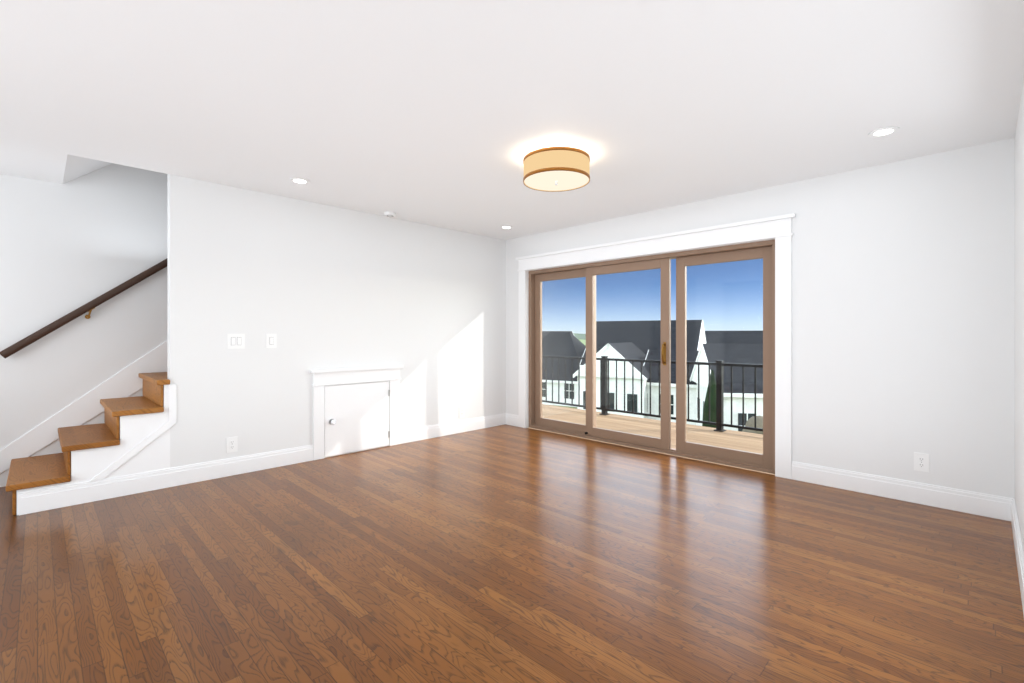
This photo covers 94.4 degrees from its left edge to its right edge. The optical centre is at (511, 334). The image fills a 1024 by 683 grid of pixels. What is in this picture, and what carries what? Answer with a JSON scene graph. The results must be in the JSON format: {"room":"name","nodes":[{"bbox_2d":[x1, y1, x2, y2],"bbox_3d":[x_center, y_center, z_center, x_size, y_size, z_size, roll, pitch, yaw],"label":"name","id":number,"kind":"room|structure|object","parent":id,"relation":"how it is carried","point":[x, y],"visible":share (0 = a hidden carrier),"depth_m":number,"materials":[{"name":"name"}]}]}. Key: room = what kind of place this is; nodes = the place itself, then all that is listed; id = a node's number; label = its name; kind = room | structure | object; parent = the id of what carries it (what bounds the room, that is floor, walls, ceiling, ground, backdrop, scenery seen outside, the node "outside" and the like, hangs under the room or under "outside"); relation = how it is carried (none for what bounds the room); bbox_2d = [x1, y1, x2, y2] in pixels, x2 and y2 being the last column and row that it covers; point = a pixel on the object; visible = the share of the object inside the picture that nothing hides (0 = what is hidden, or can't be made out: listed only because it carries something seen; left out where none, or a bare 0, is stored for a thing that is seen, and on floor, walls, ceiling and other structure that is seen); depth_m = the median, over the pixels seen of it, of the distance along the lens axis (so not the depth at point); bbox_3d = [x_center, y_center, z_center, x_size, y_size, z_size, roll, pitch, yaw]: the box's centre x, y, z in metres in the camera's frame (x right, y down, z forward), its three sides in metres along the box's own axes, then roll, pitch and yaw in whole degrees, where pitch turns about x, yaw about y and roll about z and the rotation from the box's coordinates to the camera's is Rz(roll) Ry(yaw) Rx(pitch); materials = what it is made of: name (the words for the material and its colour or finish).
{"room":"empty living room","nodes":[
{"label":"empty living room","id":0,"kind":"room"},
{"bbox_2d":[0,163,166,486],"bbox_3d":[-2.843,-1.580,5.105,0.100,5.600,5.800,0,0,45],"label":"wall","id":1,"kind":"structure","parent":0,"point":[66,248],"depth_m":4.08,"materials":[{"name":"white paint"}]},
{"bbox_2d":[0,259,166,358],"bbox_3d":[-2.878,-1.145,4.929,0.097,2.676,3.338,0,0,45],"label":"handrail","id":2,"kind":"object","parent":1,"relation":"attached to","point":[90,306],"visible":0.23,"depth_m":4.06,"materials":[{"name":"brown wood"}]},
{"bbox_2d":[0,341,166,473],"bbox_3d":[-2.898,-0.324,4.970,0.012,3.087,3.670,0,0,45],"label":"skirt","id":3,"kind":"object","parent":1,"relation":"attached to","point":[123,383],"depth_m":4.15,"materials":[{"name":"white paint"}]},
{"bbox_2d":[63,154,111,183],"bbox_3d":[-2.277,-2.793,4.999,1.050,3.027,3.550,0,0,45],"label":"ceiling","id":4,"kind":"structure","parent":0,"point":[76,167],"depth_m":3.89,"materials":[{"name":"white paint"}]},
{"bbox_2d":[17,174,505,514],"bbox_3d":[-1.750,-0.180,4.861,0.110,2.800,4.600,0,0,45],"label":"wall","id":5,"kind":"structure","parent":0,"point":[314,286],"depth_m":4.49,"materials":[{"name":"white paint"}]},
{"bbox_2d":[90,384,175,480],"bbox_3d":[-2.890,0.737,3.636,0.011,0.666,0.525,0,0,45],"label":"trim","id":6,"kind":"structure","parent":5,"relation":"attached to","point":[131,453],"depth_m":3.69,"materials":[{"name":"white paint"}]},
{"bbox_2d":[226,436,237,452],"bbox_3d":[-2.422,0.955,4.105,0.008,0.130,0.085,0,0,45],"label":"electrical outlet","id":7,"kind":"object","parent":5,"relation":"attached to","point":[231,444],"visible":1,"depth_m":4.10,"materials":[{"name":"white plastic"}]},
{"bbox_2d":[227,334,244,348],"bbox_3d":[-2.399,0.060,4.127,0.009,0.130,0.135,0,0,45],"label":"switch plate","id":8,"kind":"object","parent":5,"relation":"attached to","point":[235,341],"visible":1,"depth_m":4.12,"materials":[{"name":"white plastic"}]},
{"bbox_2d":[19,413,505,514],"bbox_3d":[-1.702,1.145,4.820,0.016,0.150,4.590,0,0,45],"label":"baseboard","id":9,"kind":"structure","parent":5,"relation":"attached to","point":[39,500],"depth_m":3.87,"materials":[{"name":"white paint"}]},
{"bbox_2d":[266,334,276,347],"bbox_3d":[-2.196,0.060,4.331,0.009,0.130,0.088,0,0,45],"label":"switch plate","id":10,"kind":"object","parent":5,"relation":"attached to","point":[271,340],"visible":1,"depth_m":4.33,"materials":[{"name":"white plastic"}]},
{"bbox_2d":[324,381,389,456],"bbox_3d":[-1.573,0.860,4.909,0.068,0.696,0.720,0,0,45],"label":"access door","id":11,"kind":"structure","parent":5,"relation":"in","point":[356,417],"depth_m":4.90,"materials":[{"name":"white paint"}]},
{"bbox_2d":[310,365,403,459],"bbox_3d":[-1.577,0.782,4.925,0.045,0.875,1.020,0,0,45],"label":"door frame","id":12,"kind":"structure","parent":5,"relation":"attached to","point":[322,378],"depth_m":4.86,"materials":[{"name":"white paint"}]},
{"bbox_2d":[0,424,1023,682],"bbox_3d":[-1.421,1.370,2.425,5.900,0.300,7.620,0,0,45],"label":"floor","id":13,"kind":"structure","parent":0,"point":[506,554],"depth_m":2.38,"materials":[{"name":"brown wood"}]},
{"bbox_2d":[6,372,169,514],"bbox_3d":[-2.324,-0.178,4.849,0.968,2.794,3.870,0,0,45],"label":"stairs","id":14,"kind":"structure","parent":13,"relation":"on","point":[35,471],"depth_m":3.66,"materials":[{"name":"brown wood"}]},
{"bbox_2d":[0,0,1023,239],"bbox_3d":[-1.358,-1.430,2.489,5.900,0.300,7.800,0,0,45],"label":"ceiling","id":15,"kind":"structure","parent":0,"point":[448,114],"depth_m":2.53,"materials":[{"name":"white paint"}]},
{"bbox_2d":[290,178,309,183],"bbox_3d":[-1.766,-1.277,3.953,0.156,0.006,0.156,0,0,45],"label":"recessed light","id":16,"kind":"object","parent":15,"relation":"in","point":[299,181],"visible":0.98,"depth_m":3.95,"materials":[{"name":"white plastic"}]},
{"bbox_2d":[384,212,395,216],"bbox_3d":[-1.287,-1.263,5.006,0.123,0.034,0.123,0,0,45],"label":"smoke detector","id":17,"kind":"object","parent":15,"relation":"attached to","point":[389,214],"visible":1,"depth_m":4.97,"materials":[{"name":"white plastic"}]},
{"bbox_2d":[500,226,512,228],"bbox_3d":[-0.067,-1.277,5.664,0.156,0.006,0.156,0,0,45],"label":"recessed light","id":18,"kind":"object","parent":15,"relation":"in","point":[506,227],"visible":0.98,"depth_m":5.67,"materials":[{"name":"white plastic"}]},
{"bbox_2d":[523,147,589,191],"bbox_3d":[0.318,-1.174,3.401,0.476,0.212,0.476,0,0,45],"label":"flush-mount light","id":19,"kind":"object","parent":15,"relation":"attached to","point":[554,169],"visible":1,"depth_m":3.24,"materials":[{"name":"beige fabric"}]},
{"bbox_2d":[868,126,898,137],"bbox_3d":[2.348,-1.277,2.998,0.156,0.006,0.156,0,0,45],"label":"recessed light","id":20,"kind":"object","parent":15,"relation":"in","point":[883,132],"visible":1,"depth_m":3.00,"materials":[{"name":"white plastic"}]},
{"bbox_2d":[506,138,1014,498],"bbox_3d":[1.329,-0.180,5.176,5.900,2.800,0.200,0,0,45],"label":"wall","id":21,"kind":"structure","parent":0,"point":[903,311],"depth_m":3.52,"materials":[{"name":"white paint"}]},
{"bbox_2d":[516,213,795,478],"bbox_3d":[1.282,0.105,5.185,3.260,2.230,0.235,0,0,45],"label":"door frame","id":22,"kind":"structure","parent":21,"relation":"attached to","point":[765,460],"depth_m":4.82,"materials":[{"name":"white"}]},
{"bbox_2d":[506,413,1013,520],"bbox_3d":[1.589,1.145,4.764,4.750,0.150,0.016,0,0,45],"label":"baseboard","id":23,"kind":"structure","parent":21,"relation":"attached to","point":[983,504],"depth_m":3.47,"materials":[{"name":"white paint"}]},
{"bbox_2d":[914,452,928,471],"bbox_3d":[2.945,0.920,3.412,0.085,0.130,0.008,0,0,45],"label":"electrical outlet","id":24,"kind":"object","parent":21,"relation":"attached to","point":[921,461],"visible":1,"depth_m":3.41,"materials":[{"name":"white plastic"}]},
{"bbox_2d":[1015,76,1023,550],"bbox_3d":[0.622,-0.030,0.368,0.100,2.500,7.600,0,0,45],"label":"wall","id":25,"kind":"structure","parent":0,"point":[1019,317],"depth_m":2.63,"materials":[{"name":"white paint"}]},
{"bbox_2d":[1011,499,1023,614],"bbox_3d":[0.617,1.145,0.444,0.016,0.150,7.500,0,0,45],"label":"baseboard","id":26,"kind":"structure","parent":25,"relation":"attached to","point":[1019,551],"depth_m":2.46,"materials":[{"name":"white paint"}]},
{"label":"outside","id":27,"kind":"structure","parent":0,"visible":0},
{"bbox_2d":[553,339,585,408],"bbox_3d":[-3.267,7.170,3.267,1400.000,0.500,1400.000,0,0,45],"label":"ground","id":28,"kind":"structure","parent":27,"point":[582,341],"depth_m":321.87,"materials":[{"name":"green plant"}]},
{"bbox_2d":[542,331,573,338],"bbox_3d":[4.000,3.216,72.000,10.800,7.408,8.780,0,0,-12],"label":"house","id":29,"kind":"structure","parent":28,"relation":"on","point":[547,332],"depth_m":72.19,"materials":[{"name":"white brick"}]},
{"bbox_2d":[542,332,585,406],"bbox_3d":[5.139,3.320,50.885,9.700,7.200,9.780,0,0,30],"label":"house","id":30,"kind":"structure","parent":28,"relation":"on","point":[567,345],"depth_m":47.20,"materials":[{"name":"white brick"}]},
{"bbox_2d":[574,333,585,338],"bbox_3d":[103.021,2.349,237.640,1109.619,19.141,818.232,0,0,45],"label":"hills","id":31,"kind":"structure","parent":28,"relation":"on","point":[581,336],"depth_m":643.31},
{"bbox_2d":[573,342,651,417],"bbox_3d":[9.305,3.816,40.599,6.213,6.208,6.750,0,0,30],"label":"house","id":32,"kind":"structure","parent":28,"relation":"on","point":[628,347],"depth_m":37.58,"materials":[{"name":"white brick"}]},
{"bbox_2d":[580,320,705,367],"bbox_3d":[13.000,2.791,46.000,10.300,8.257,8.780,0,0,30],"label":"house","id":33,"kind":"structure","parent":28,"relation":"on","point":[648,338],"depth_m":44.85,"materials":[{"name":"white brick"}]},
{"bbox_2d":[643,350,698,424],"bbox_3d":[15.013,4.116,38.487,7.800,5.608,6.780,0,0,30],"label":"house","id":34,"kind":"structure","parent":28,"relation":"on","point":[655,389],"depth_m":37.16,"materials":[{"name":"white brick"}]},
{"bbox_2d":[702,370,715,427],"bbox_3d":[11.400,4.470,27.000,1.225,4.900,1.225,0,0,45],"label":"tree","id":35,"kind":"object","parent":28,"relation":"on","point":[712,402],"depth_m":26.74,"materials":[{"name":"green plant"}]},
{"bbox_2d":[690,343,762,431],"bbox_3d":[18.600,3.766,31.000,11.800,6.308,8.280,0,0,10],"label":"house","id":36,"kind":"structure","parent":28,"relation":"on","point":[744,353],"depth_m":29.51,"materials":[{"name":"white brick"}]},
{"bbox_2d":[705,331,762,343],"bbox_3d":[22.500,3.266,50.000,12.800,7.308,8.780,0,0,30],"label":"house","id":37,"kind":"structure","parent":28,"relation":"on","point":[712,337],"depth_m":48.80,"materials":[{"name":"white brick"}]},
{"bbox_2d":[742,416,762,433],"bbox_3d":[12.683,5.556,24.517,1.612,2.728,1.500,0,0,45],"label":"rock","id":38,"kind":"object","parent":28,"relation":"on","point":[759,424],"depth_m":24.17,"materials":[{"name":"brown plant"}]},
{"bbox_2d":[531,404,774,474],"bbox_3d":[2.478,1.405,5.476,11.000,0.250,1.850,0,0,45],"label":"floor","id":39,"kind":"structure","parent":27,"point":[719,439],"depth_m":6.31,"materials":[{"name":"beige wood"}]},
{"bbox_2d":[542,355,762,431],"bbox_3d":[3.398,0.814,5.653,9.170,0.932,0.120,0,0,45],"label":"railing","id":40,"kind":"object","parent":39,"relation":"on","point":[604,397],"depth_m":6.91,"materials":[{"name":"black metal"}]}
]}

